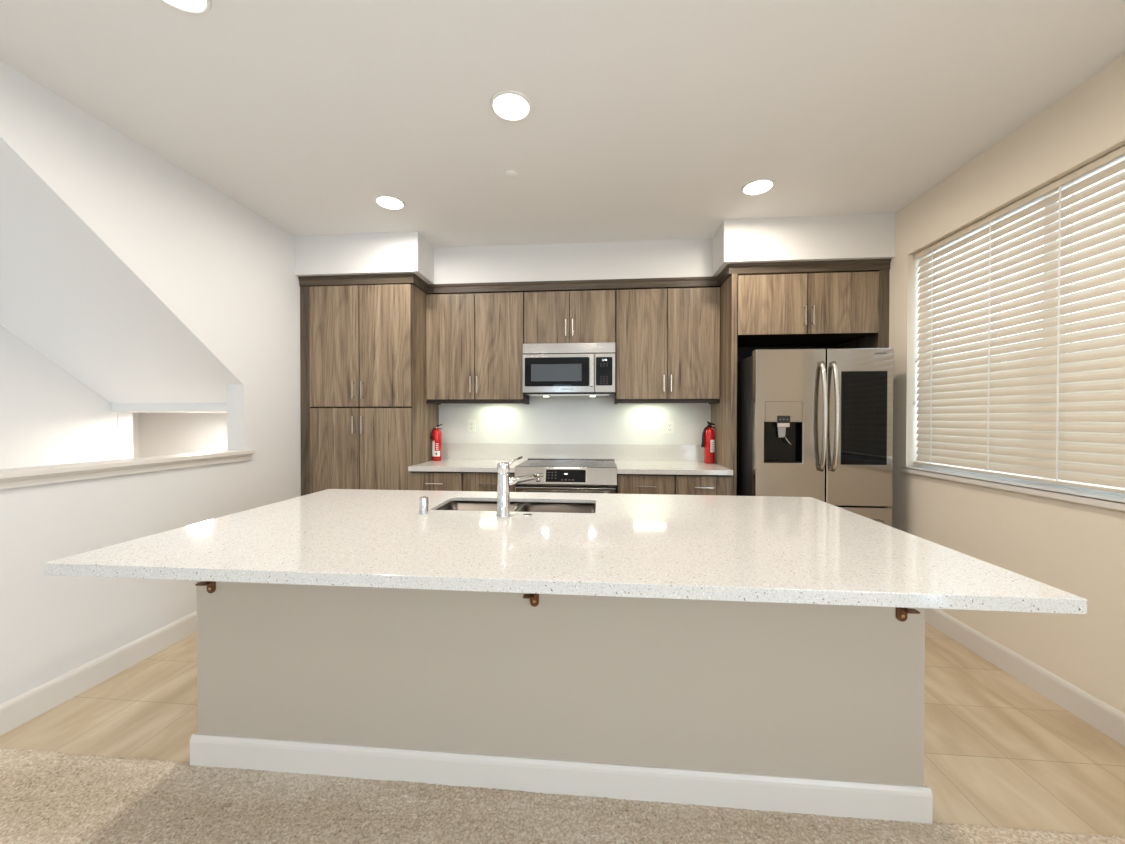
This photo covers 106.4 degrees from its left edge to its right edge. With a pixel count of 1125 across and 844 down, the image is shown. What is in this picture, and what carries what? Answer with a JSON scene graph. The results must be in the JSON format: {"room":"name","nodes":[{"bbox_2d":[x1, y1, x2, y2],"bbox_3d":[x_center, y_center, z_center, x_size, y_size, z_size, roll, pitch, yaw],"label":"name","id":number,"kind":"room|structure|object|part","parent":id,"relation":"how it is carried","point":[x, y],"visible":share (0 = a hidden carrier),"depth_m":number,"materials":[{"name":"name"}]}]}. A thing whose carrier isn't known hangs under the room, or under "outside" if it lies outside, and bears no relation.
{"room":"kitchen","nodes":[
{"label":"kitchen","id":0,"kind":"room"},
{"bbox_2d":[0,325,132,468],"bbox_3d":[-3.574,0.441,1.465,0.104,4.070,3.685,0,0,5],"label":"wall","id":1,"kind":"structure","parent":0,"point":[48,416],"depth_m":2.79,"materials":[{"name":"white paint"}]},
{"bbox_2d":[0,136,241,402],"bbox_3d":[-2.929,-0.849,1.379,1.200,1.448,3.448,0,0,5],"label":"ceiling","id":2,"kind":"structure","parent":0,"point":[65,293],"depth_m":2.44,"materials":[{"name":"white paint"}]},
{"bbox_2d":[133,413,138,457],"bbox_3d":[-3.865,1.057,3.679,0.860,2.800,0.865,0,0,5],"label":"wall","id":3,"kind":"structure","parent":0,"point":[135,415],"depth_m":4.10,"materials":[{"name":"white paint"}]},
{"bbox_2d":[0,61,300,703],"bbox_3d":[-2.511,-0.025,-0.026,0.120,2.870,8.308,0,0,5],"label":"wall","id":4,"kind":"structure","parent":0,"point":[226,271],"depth_m":2.27,"materials":[{"name":"white paint"}]},
{"bbox_2d":[0,611,196,735],"bbox_3d":[-2.475,1.233,-0.359,0.014,0.120,7.590,0,0,5],"label":"baseboard","id":5,"kind":"structure","parent":4,"relation":"attached to","point":[27,706],"depth_m":2.01,"materials":[{"name":"white paint"}]},
{"bbox_2d":[0,450,255,488],"bbox_3d":[-2.389,0.244,1.295,0.176,0.070,3.358,0,0,5],"label":"trim","id":6,"kind":"structure","parent":4,"relation":"attached to","point":[36,475],"depth_m":2.10,"materials":[{"name":"white paint"}]},
{"bbox_2d":[112,403,226,412],"bbox_3d":[-3.227,-0.114,3.595,1.941,0.062,0.902,0,0,5],"label":"ceiling","id":7,"kind":"structure","parent":0,"point":[118,407],"depth_m":3.12,"materials":[{"name":"white paint"}]},
{"bbox_2d":[183,412,214,412],"bbox_3d":[-2.961,-0.078,3.432,0.202,0.006,0.202,0,0,5],"label":"recessed light","id":8,"kind":"object","parent":7,"relation":"in","point":[183,412],"visible":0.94,"depth_m":3.36,"materials":[{"name":"white plastic"}]},
{"bbox_2d":[139,413,226,457],"bbox_3d":[-3.234,1.054,4.108,2.041,2.800,0.100,0,0,5],"label":"wall","id":9,"kind":"structure","parent":0,"point":[160,434],"depth_m":4.09,"materials":[{"name":"white paint"}]},
{"bbox_2d":[0,0,1124,247],"bbox_3d":[-0.187,-1.515,-0.304,4.792,0.120,8.428,0,0,5],"label":"ceiling","id":10,"kind":"structure","parent":0,"point":[648,119],"depth_m":1.91,"materials":[{"name":"white paint"}]},
{"bbox_2d":[160,0,211,14],"bbox_3d":[-1.313,-1.468,1.423,0.198,0.006,0.198,0,0,5],"label":"recessed light","id":11,"kind":"object","parent":10,"relation":"in","point":[193,7],"visible":1,"depth_m":1.48,"materials":[{"name":"white plastic"}]},
{"bbox_2d":[374,195,405,209],"bbox_3d":[-1.165,-1.480,2.846,0.198,0.006,0.198,0,0,5],"label":"recessed light","id":12,"kind":"object","parent":10,"relation":"in","point":[389,202],"visible":1,"depth_m":2.84,"materials":[{"name":"white plastic"}]},
{"bbox_2d":[490,90,531,121],"bbox_3d":[-0.240,-1.471,1.968,0.198,0.006,0.198,0,0,5],"label":"recessed light","id":13,"kind":"object","parent":10,"relation":"in","point":[509,105],"visible":1,"depth_m":1.96,"materials":[{"name":"white plastic"}]},
{"bbox_2d":[504,170,517,178],"bbox_3d":[-0.308,-1.476,2.512,0.082,0.007,0.082,0,0,5],"label":"sprinkler cover","id":14,"kind":"object","parent":10,"relation":"attached to","point":[511,174],"visible":1,"depth_m":2.50,"materials":[{"name":"white paint"}]},
{"bbox_2d":[741,178,775,195],"bbox_3d":[1.230,-1.475,2.650,0.198,0.006,0.198,0,0,5],"label":"recessed light","id":15,"kind":"object","parent":10,"relation":"in","point":[763,185],"visible":1,"depth_m":2.64,"materials":[{"name":"white plastic"}]},
{"bbox_2d":[0,622,1124,836],"bbox_3d":[0.070,1.330,2.688,4.792,0.120,2.472,0,0,5],"label":"floor","id":16,"kind":"structure","parent":0,"point":[998,751],"depth_m":1.70,"materials":[{"name":"beige wood"}]},
{"bbox_2d":[300,284,438,495],"bbox_3d":[-1.650,0.076,3.662,0.946,2.368,0.607,0,0,5],"label":"pantry cabinet","id":17,"kind":"object","parent":16,"relation":"on","point":[367,418],"visible":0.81,"depth_m":3.39,"materials":[{"name":"brown wood"}]},
{"bbox_3d":[-1.847,-0.611,3.412,0.415,0.973,0.019,0,0,5],"label":"door","id":18,"kind":"part","parent":17,"relation":"part of","materials":[{"name":"brown wood"}]},
{"bbox_3d":[-1.848,0.520,3.422,0.415,1.266,0.019,0,0,5],"label":"door","id":19,"kind":"part","parent":17,"relation":"part of","materials":[{"name":"brown wood"}]},
{"bbox_3d":[-1.677,-0.256,3.374,0.010,0.140,0.034,0,0,5],"label":"handle","id":20,"kind":"part","parent":17,"relation":"part of","materials":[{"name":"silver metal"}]},
{"bbox_3d":[-1.604,0.022,3.370,0.010,0.140,0.034,0,0,5],"label":"handle","id":21,"kind":"part","parent":17,"relation":"part of","materials":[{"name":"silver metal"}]},
{"bbox_3d":[-1.604,-0.256,3.367,0.010,0.140,0.034,0,0,5],"label":"handle","id":22,"kind":"part","parent":17,"relation":"part of","materials":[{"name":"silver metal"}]},
{"bbox_3d":[-1.419,-0.610,3.375,0.426,0.973,0.019,0,0,5],"label":"door","id":23,"kind":"part","parent":17,"relation":"part of","materials":[{"name":"brown wood"}]},
{"bbox_3d":[-1.420,0.521,3.385,0.426,1.266,0.019,0,0,5],"label":"door","id":24,"kind":"part","parent":17,"relation":"part of","materials":[{"name":"brown wood"}]},
{"bbox_3d":[-1.177,0.076,3.648,0.002,2.368,0.552,0,0,5],"label":"panel","id":25,"kind":"part","parent":17,"relation":"part of","materials":[{"name":"brown wood"}]},
{"bbox_2d":[411,471,515,501],"bbox_3d":[-0.759,0.824,3.576,0.844,0.876,0.635,0,0,5],"label":"base cabinet","id":26,"kind":"object","parent":16,"relation":"on","point":[420,480],"visible":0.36,"depth_m":3.30,"materials":[{"name":"brown wood"}]},
{"bbox_3d":[-0.994,0.473,3.318,0.410,0.145,0.019,0,0,5],"label":"drawer","id":27,"kind":"part","parent":26,"relation":"part of","materials":[{"name":"brown wood"}]},
{"bbox_2d":[408,459,525,472],"bbox_3d":[-0.758,0.366,3.564,0.848,0.037,0.614,0,0,5],"label":"countertop","id":28,"kind":"structure","parent":26,"relation":"on","point":[445,465],"depth_m":3.37,"materials":[{"name":"white stone"}]},
{"bbox_2d":[431,424,441,460],"bbox_3d":[-1.117,0.182,3.751,0.092,0.326,0.088,0,0,5],"label":"fire extinguisher","id":29,"kind":"object","parent":28,"relation":"on","point":[436,435],"visible":0.99,"depth_m":3.72,"materials":[{"name":"red metal"}]},
{"bbox_3d":[-0.574,0.474,3.281,0.414,0.145,0.019,0,0,5],"label":"drawer","id":30,"kind":"part","parent":26,"relation":"part of","materials":[{"name":"brown wood"}]},
{"bbox_2d":[190,581,932,823],"bbox_3d":[-0.071,0.846,1.811,2.561,0.863,0.739,0,0,5],"label":"kitchen island","id":31,"kind":"object","parent":16,"relation":"on","point":[816,709],"visible":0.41,"depth_m":1.44,"materials":[{"name":"beige paint"}]},
{"bbox_2d":[195,581,215,592],"bbox_3d":[-1.323,0.525,1.412,0.052,0.218,0.300,0,0,5],"label":"support bracket","id":32,"kind":"object","parent":31,"relation":"attached to","point":[211,585],"visible":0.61,"depth_m":1.55,"materials":[{"name":"brown metal"}]},
{"bbox_3d":[-1.312,0.525,1.411,0.031,0.218,0.300,0,0,5],"label":"plate","id":33,"kind":"part","parent":32,"relation":"part of","materials":[{"name":"brown metal"}]},
{"bbox_2d":[523,593,538,606],"bbox_3d":[-0.119,0.527,1.306,0.052,0.218,0.300,0,0,5],"label":"support bracket","id":34,"kind":"object","parent":31,"relation":"attached to","point":[534,598],"visible":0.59,"depth_m":1.45,"materials":[{"name":"brown metal"}]},
{"bbox_3d":[-0.109,0.527,1.305,0.031,0.218,0.300,0,0,5],"label":"plate","id":35,"kind":"part","parent":34,"relation":"part of","materials":[{"name":"brown metal"}]},
{"bbox_3d":[-0.072,1.220,1.809,2.561,0.116,0.729,0,0,5],"label":"baseboard","id":36,"kind":"part","parent":31,"relation":"part of","materials":[{"name":"white paint"}]},
{"bbox_2d":[45,489,1086,613],"bbox_3d":[-0.078,0.363,1.637,2.574,0.104,1.209,0,0,5],"label":"island countertop","id":37,"kind":"structure","parent":31,"relation":"on","point":[772,549],"depth_m":1.23,"materials":[{"name":"white stone"}]},
{"bbox_3d":[-0.573,0.344,1.740,0.041,0.070,0.041,0,0,5],"label":"air gap cap","id":38,"kind":"part","parent":37,"relation":"part of","materials":[{"name":"silver metal"}]},
{"bbox_2d":[436,501,595,512],"bbox_3d":[-0.208,0.498,1.933,0.732,0.201,0.307,0,0,5],"label":"sink","id":39,"kind":"object","parent":37,"relation":"in","point":[453,505],"visible":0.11,"depth_m":2.08,"materials":[{"name":"grey metal"}]},
{"bbox_3d":[-0.394,0.498,1.950,0.360,0.201,0.307,0,0,5],"label":"bowl","id":40,"kind":"part","parent":39,"relation":"part of","materials":[{"name":"grey metal"}]},
{"bbox_3d":[-0.019,0.499,1.917,0.352,0.201,0.307,0,0,5],"label":"bowl","id":41,"kind":"part","parent":39,"relation":"part of","materials":[{"name":"grey metal"}]},
{"bbox_2d":[496,456,542,517],"bbox_3d":[-0.183,0.261,1.800,0.058,0.236,0.282,0,1,30],"label":"kitchen faucet","id":42,"kind":"object","parent":37,"relation":"on","point":[503,480],"visible":1,"depth_m":1.69,"materials":[{"name":"silver metal"}]},
{"bbox_3d":[-0.200,0.161,1.742,0.013,0.035,0.085,1,1,44],"label":"lever","id":43,"kind":"part","parent":42,"relation":"part of","materials":[{"name":"silver metal"}]},
{"bbox_3d":[-0.163,0.245,1.815,0.031,0.031,0.236,0,1,33],"label":"spout","id":44,"kind":"part","parent":42,"relation":"part of","materials":[{"name":"silver metal"}]},
{"bbox_2d":[896,607,919,621],"bbox_3d":[1.083,0.530,1.200,0.052,0.218,0.300,0,0,5],"label":"support bracket","id":45,"kind":"object","parent":31,"relation":"attached to","point":[901,613],"visible":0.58,"depth_m":1.34,"materials":[{"name":"brown metal"}]},
{"bbox_3d":[1.073,0.530,1.201,0.031,0.218,0.300,0,0,5],"label":"plate","id":46,"kind":"part","parent":45,"relation":"part of","materials":[{"name":"brown metal"}]},
{"bbox_2d":[514,458,616,503],"bbox_3d":[0.045,0.781,3.447,0.780,0.904,0.710,0,0,5],"label":"range","id":47,"kind":"object","parent":16,"relation":"on","point":[560,475],"visible":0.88,"depth_m":3.17,"materials":[{"name":"grey metal"}]},
{"bbox_3d":[0.021,0.798,3.180,0.758,0.615,0.059,0,0,5],"label":"oven door","id":48,"kind":"part","parent":47,"relation":"part of","materials":[{"name":"silver metal"}]},
{"bbox_3d":[0.021,0.408,3.174,0.772,0.136,0.068,0,0,5],"label":"control panel","id":49,"kind":"part","parent":47,"relation":"part of","materials":[{"name":"silver metal"}]},
{"bbox_3d":[0.024,0.404,3.160,0.320,0.101,0.039,0,0,5],"label":"display frame","id":50,"kind":"part","parent":47,"relation":"part of","materials":[{"name":"black metal"}]},
{"bbox_2d":[517,458,616,466],"bbox_3d":[0.050,0.338,3.498,0.780,0.018,0.600,0,0,5],"label":"cooktop","id":51,"kind":"object","parent":47,"relation":"in","point":[530,462],"depth_m":3.52,"materials":[{"name":"black glass"}]},
{"bbox_2d":[616,474,730,495],"bbox_3d":[0.856,0.827,3.434,0.842,0.876,0.635,0,0,5],"label":"base cabinet","id":52,"kind":"object","parent":16,"relation":"on","point":[626,483],"visible":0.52,"depth_m":3.15,"materials":[{"name":"brown wood"}]},
{"bbox_3d":[0.629,0.476,3.176,0.422,0.145,0.019,0,0,5],"label":"drawer","id":53,"kind":"part","parent":52,"relation":"part of","materials":[{"name":"brown wood"}]},
{"bbox_3d":[0.626,0.483,3.149,0.140,0.010,0.034,0,0,5],"label":"handle","id":54,"kind":"part","parent":52,"relation":"part of","materials":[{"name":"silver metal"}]},
{"bbox_2d":[615,461,732,474],"bbox_3d":[0.855,0.369,3.422,0.844,0.037,0.614,0,0,5],"label":"countertop","id":55,"kind":"structure","parent":52,"relation":"on","point":[623,467],"depth_m":3.19,"materials":[{"name":"white stone"}]},
{"bbox_2d":[701,421,714,463],"bbox_3d":[1.224,0.172,3.547,0.119,0.355,0.085,0,0,5],"label":"fire extinguisher","id":56,"kind":"object","parent":55,"relation":"on","point":[708,435],"visible":1,"depth_m":3.52,"materials":[{"name":"red metal"}]},
{"bbox_3d":[1.048,0.477,3.139,0.400,0.145,0.019,0,0,5],"label":"drawer","id":57,"kind":"part","parent":52,"relation":"part of","materials":[{"name":"brown wood"}]},
{"bbox_2d":[711,270,889,506],"bbox_3d":[1.830,0.082,3.356,1.106,2.368,0.607,0,0,5],"label":"tall cabinet","id":58,"kind":"object","parent":16,"relation":"on","point":[813,310],"visible":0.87,"depth_m":3.11,"materials":[{"name":"brown wood"}]},
{"bbox_2d":[298,259,890,293],"bbox_3d":[0.121,-1.140,3.372,4.518,0.072,0.311,0,0,5],"label":"crown molding","id":59,"kind":"structure","parent":58,"relation":"attached to","point":[868,264],"depth_m":3.41,"materials":[{"name":"brown wood"}]},
{"bbox_3d":[1.301,0.081,3.420,0.041,2.368,0.573,0,0,5],"label":"panel","id":60,"kind":"part","parent":58,"relation":"part of","materials":[{"name":"brown wood"}]},
{"bbox_3d":[1.547,-0.867,3.112,0.488,0.440,0.019,0,0,5],"label":"door","id":61,"kind":"part","parent":58,"relation":"part of","materials":[{"name":"brown wood"}]},
{"bbox_3d":[1.841,0.307,3.652,0.991,1.914,0.017,0,0,5],"label":"panel","id":62,"kind":"part","parent":58,"relation":"part of","materials":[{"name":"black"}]},
{"bbox_3d":[1.767,-0.776,3.067,0.010,0.140,0.034,0,0,5],"label":"handle","id":63,"kind":"part","parent":58,"relation":"part of","materials":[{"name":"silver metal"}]},
{"bbox_3d":[1.822,-0.776,3.062,0.010,0.140,0.034,0,0,5],"label":"handle","id":64,"kind":"part","parent":58,"relation":"part of","materials":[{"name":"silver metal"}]},
{"bbox_3d":[2.041,-0.866,3.068,0.486,0.440,0.019,0,0,5],"label":"door","id":65,"kind":"part","parent":58,"relation":"part of","materials":[{"name":"brown wood"}]},
{"bbox_2d":[736,348,893,526],"bbox_3d":[1.787,0.383,3.180,0.885,1.769,0.838,0,0,5],"label":"refrigerator","id":66,"kind":"object","parent":16,"relation":"on","point":[815,423],"visible":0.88,"depth_m":2.84,"materials":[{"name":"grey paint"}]},
{"bbox_3d":[1.547,0.034,2.886,0.456,1.057,0.060,0,0,5],"label":"door","id":67,"kind":"part","parent":66,"relation":"part of","materials":[{"name":"silver metal"}]},
{"bbox_3d":[1.734,-0.037,2.800,0.029,0.739,0.080,0,0,5],"label":"handle","id":68,"kind":"part","parent":66,"relation":"part of","materials":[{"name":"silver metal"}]},
{"bbox_3d":[1.810,-0.037,2.793,0.029,0.739,0.080,0,0,5],"label":"handle","id":69,"kind":"part","parent":66,"relation":"part of","materials":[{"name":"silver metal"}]},
{"bbox_3d":[1.991,0.035,2.847,0.421,1.057,0.060,0,0,5],"label":"door","id":70,"kind":"part","parent":66,"relation":"part of","materials":[{"name":"silver metal"}]},
{"bbox_3d":[1.760,0.722,2.873,0.885,0.298,0.060,0,0,5],"label":"freezer drawer","id":71,"kind":"part","parent":66,"relation":"part of","materials":[{"name":"silver metal"}]},
{"bbox_3d":[2.014,-0.027,2.812,0.288,0.626,0.004,0,0,5],"label":"screen frame","id":72,"kind":"part","parent":66,"relation":"part of","materials":[{"name":"black glass"}]},
{"bbox_2d":[0,747,1124,843],"bbox_3d":[-0.308,1.358,-1.449,4.522,0.135,5.836,0,0,5],"label":"carpet","id":73,"kind":"object","parent":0,"point":[46,797],"visible":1,"depth_m":1.36,"materials":[{"name":"beige carpet"}]},
{"bbox_2d":[295,213,894,293],"bbox_3d":[0.131,-1.333,3.489,4.522,0.309,0.620,0,0,5],"label":"soffit","id":74,"kind":"structure","parent":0,"point":[856,236],"depth_m":3.36,"materials":[{"name":"white paint"}]},
{"bbox_2d":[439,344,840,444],"bbox_3d":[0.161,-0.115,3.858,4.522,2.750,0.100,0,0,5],"label":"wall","id":75,"kind":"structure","parent":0,"point":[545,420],"depth_m":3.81,"materials":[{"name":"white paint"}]},
{"bbox_2d":[468,420,475,431],"bbox_3d":[-0.840,0.037,3.893,0.074,0.116,0.008,0,0,5],"label":"power outlet","id":76,"kind":"object","parent":75,"relation":"attached to","point":[471,423],"visible":1,"depth_m":3.89,"materials":[{"name":"white plastic"}]},
{"bbox_2d":[426,292,528,404],"bbox_3d":[-0.741,-0.632,3.717,0.850,0.944,0.326,0,0,5],"label":"upper cabinet","id":77,"kind":"object","parent":75,"relation":"attached to","point":[475,341],"visible":0.98,"depth_m":3.59,"materials":[{"name":"brown wood"}]},
{"bbox_3d":[-0.962,-0.644,3.616,0.422,0.901,0.019,0,0,5],"label":"door","id":78,"kind":"part","parent":77,"relation":"part of","materials":[{"name":"brown wood"}]},
{"bbox_3d":[-0.722,-0.319,3.571,0.010,0.140,0.034,0,0,5],"label":"handle","id":79,"kind":"part","parent":77,"relation":"part of","materials":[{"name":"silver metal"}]},
{"bbox_3d":[-0.740,-0.174,3.744,0.850,0.029,0.280,0,0,5],"label":"light rail","id":80,"kind":"part","parent":77,"relation":"part of","materials":[{"name":"black wood"}]},
{"bbox_3d":[-0.539,-0.643,3.579,0.415,0.901,0.019,0,0,5],"label":"door","id":81,"kind":"part","parent":77,"relation":"part of","materials":[{"name":"brown wood"}]},
{"bbox_2d":[524,290,615,343],"bbox_3d":[0.068,-0.876,3.644,0.768,0.452,0.326,0,0,5],"label":"upper cabinet","id":82,"kind":"object","parent":75,"relation":"attached to","point":[582,316],"visible":0.85,"depth_m":3.52,"materials":[{"name":"brown wood"}]},
{"bbox_3d":[-0.133,-0.873,3.542,0.378,0.440,0.019,0,0,5],"label":"door","id":83,"kind":"part","parent":82,"relation":"part of","materials":[{"name":"brown wood"}]},
{"bbox_2d":[522,342,614,396],"bbox_3d":[0.063,-0.432,3.606,0.760,0.428,0.410,0,0,5],"label":"microwave","id":84,"kind":"object","parent":82,"relation":"attached to","point":[548,369],"visible":1,"depth_m":3.44,"materials":[{"name":"silver metal"}]},
{"bbox_3d":[-0.046,-0.410,3.443,0.531,0.237,0.001,0,0,5],"label":"door glass","id":85,"kind":"part","parent":84,"relation":"part of","materials":[{"name":"black glass"}]},
{"bbox_3d":[-0.035,-0.399,3.455,0.592,0.315,0.025,0,0,5],"label":"door","id":86,"kind":"part","parent":84,"relation":"part of","materials":[{"name":"silver metal"}]},
{"bbox_3d":[0.050,-0.604,3.450,0.760,0.082,0.028,0,0,5],"label":"vent panel","id":87,"kind":"part","parent":84,"relation":"part of","materials":[{"name":"silver metal"}]},
{"bbox_3d":[0.235,-0.418,3.402,0.029,0.260,0.034,0,0,5],"label":"handle","id":88,"kind":"part","parent":84,"relation":"part of","materials":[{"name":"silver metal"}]},
{"bbox_3d":[0.346,-0.398,3.422,0.166,0.315,0.025,0,0,5],"label":"control panel","id":89,"kind":"part","parent":84,"relation":"part of","materials":[{"name":"silver metal"}]},
{"bbox_3d":[0.249,-0.872,3.508,0.376,0.440,0.019,0,0,5],"label":"door","id":90,"kind":"part","parent":82,"relation":"part of","materials":[{"name":"brown wood"}]},
{"bbox_2d":[442,443,703,461],"bbox_3d":[0.075,0.290,3.808,2.466,0.185,0.020,0,0,5],"label":"backsplash","id":91,"kind":"structure","parent":75,"relation":"attached to","point":[483,451],"depth_m":3.80,"materials":[{"name":"white stone"}]},
{"bbox_2d":[615,287,719,403],"bbox_3d":[0.872,-0.629,3.575,0.840,0.944,0.326,0,0,5],"label":"upper cabinet","id":92,"kind":"object","parent":75,"relation":"attached to","point":[667,340],"visible":1,"depth_m":3.45,"materials":[{"name":"brown wood"}]},
{"bbox_3d":[0.651,-0.640,3.474,0.410,0.901,0.019,0,0,5],"label":"door","id":93,"kind":"part","parent":92,"relation":"part of","materials":[{"name":"brown wood"}]},
{"bbox_3d":[0.827,-0.316,3.435,0.010,0.140,0.034,0,0,5],"label":"handle","id":94,"kind":"part","parent":92,"relation":"part of","materials":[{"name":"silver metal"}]},
{"bbox_3d":[0.873,-0.171,3.602,0.840,0.029,0.280,0,0,5],"label":"light rail","id":95,"kind":"part","parent":92,"relation":"part of","materials":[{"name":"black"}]},
{"bbox_3d":[1.068,-0.640,3.438,0.416,0.901,0.019,0,0,5],"label":"door","id":96,"kind":"part","parent":92,"relation":"part of","materials":[{"name":"brown wood"}]},
{"bbox_2d":[665,421,673,433],"bbox_3d":[0.950,0.046,3.735,0.074,0.116,0.008,0,0,5],"label":"power outlet","id":97,"kind":"object","parent":75,"relation":"attached to","point":[669,425],"visible":1,"depth_m":3.73,"materials":[{"name":"white plastic"}]},
{"bbox_2d":[668,423,671,430],"bbox_3d":[0.950,0.046,3.733,0.034,0.068,0.001,0,0,5],"label":"receptacle","id":98,"kind":"object","parent":97,"relation":"attached to","point":[669,424],"depth_m":3.73,"materials":[{"name":"grey plastic"}]},
{"bbox_2d":[850,54,1124,713],"bbox_3d":[2.129,-0.016,-0.434,0.150,2.870,8.308,0,0,5],"label":"wall","id":99,"kind":"structure","parent":0,"point":[1078,549],"depth_m":2.06,"materials":[{"name":"beige paint"}]},
{"bbox_2d":[902,197,1124,510],"bbox_3d":[2.335,-0.390,2.058,0.167,1.479,1.635,0,0,5],"label":"window","id":100,"kind":"structure","parent":99,"relation":"in","point":[1111,500],"depth_m":2.06,"materials":[{"name":"white plastic"}]},
{"bbox_3d":[2.314,0.330,2.066,0.127,0.038,1.635,0,0,5],"label":"sill","id":101,"kind":"part","parent":100,"relation":"part of","materials":[{"name":"white paint"}]},
{"bbox_2d":[913,145,1124,493],"bbox_3d":[2.329,-0.418,2.063,0.069,1.415,1.581,0,0,5],"label":"window blind","id":102,"kind":"object","parent":100,"relation":"attached to","point":[1060,414],"visible":1,"depth_m":2.09,"materials":[{"name":"beige plastic"}]},
{"bbox_3d":[2.369,-0.605,2.828,0.014,0.974,0.014,0,0,5],"label":"tilt cord","id":103,"kind":"part","parent":102,"relation":"part of","materials":[{"name":"white fabric"}]},
{"bbox_3d":[2.369,-0.745,2.817,0.014,0.694,0.014,0,0,5],"label":"tilt cord","id":104,"kind":"part","parent":102,"relation":"part of","materials":[{"name":"white fabric"}]},
{"bbox_3d":[2.392,-0.415,2.697,0.054,1.373,0.008,0,0,5],"label":"ladder cord","id":105,"kind":"part","parent":102,"relation":"part of","materials":[{"name":"white fabric"}]},
{"bbox_3d":[2.357,-0.411,2.299,0.054,1.373,0.008,0,0,5],"label":"ladder cord","id":106,"kind":"part","parent":102,"relation":"part of","materials":[{"name":"white fabric"}]},
{"bbox_3d":[2.335,0.281,2.068,0.052,0.016,1.581,0,0,5],"label":"rail","id":107,"kind":"part","parent":102,"relation":"part of","materials":[{"name":"beige"}]},
{"bbox_3d":[2.326,-0.408,1.950,0.054,1.373,0.008,0,0,5],"label":"ladder cord","id":108,"kind":"part","parent":102,"relation":"part of","materials":[{"name":"white fabric"}]},
{"bbox_2d":[925,608,1124,745],"bbox_3d":[2.203,1.224,1.377,0.014,0.120,4.508,0,0,5],"label":"baseboard","id":109,"kind":"structure","parent":99,"relation":"attached to","point":[1100,715],"depth_m":2.00,"materials":[{"name":"white paint"}]}
]}

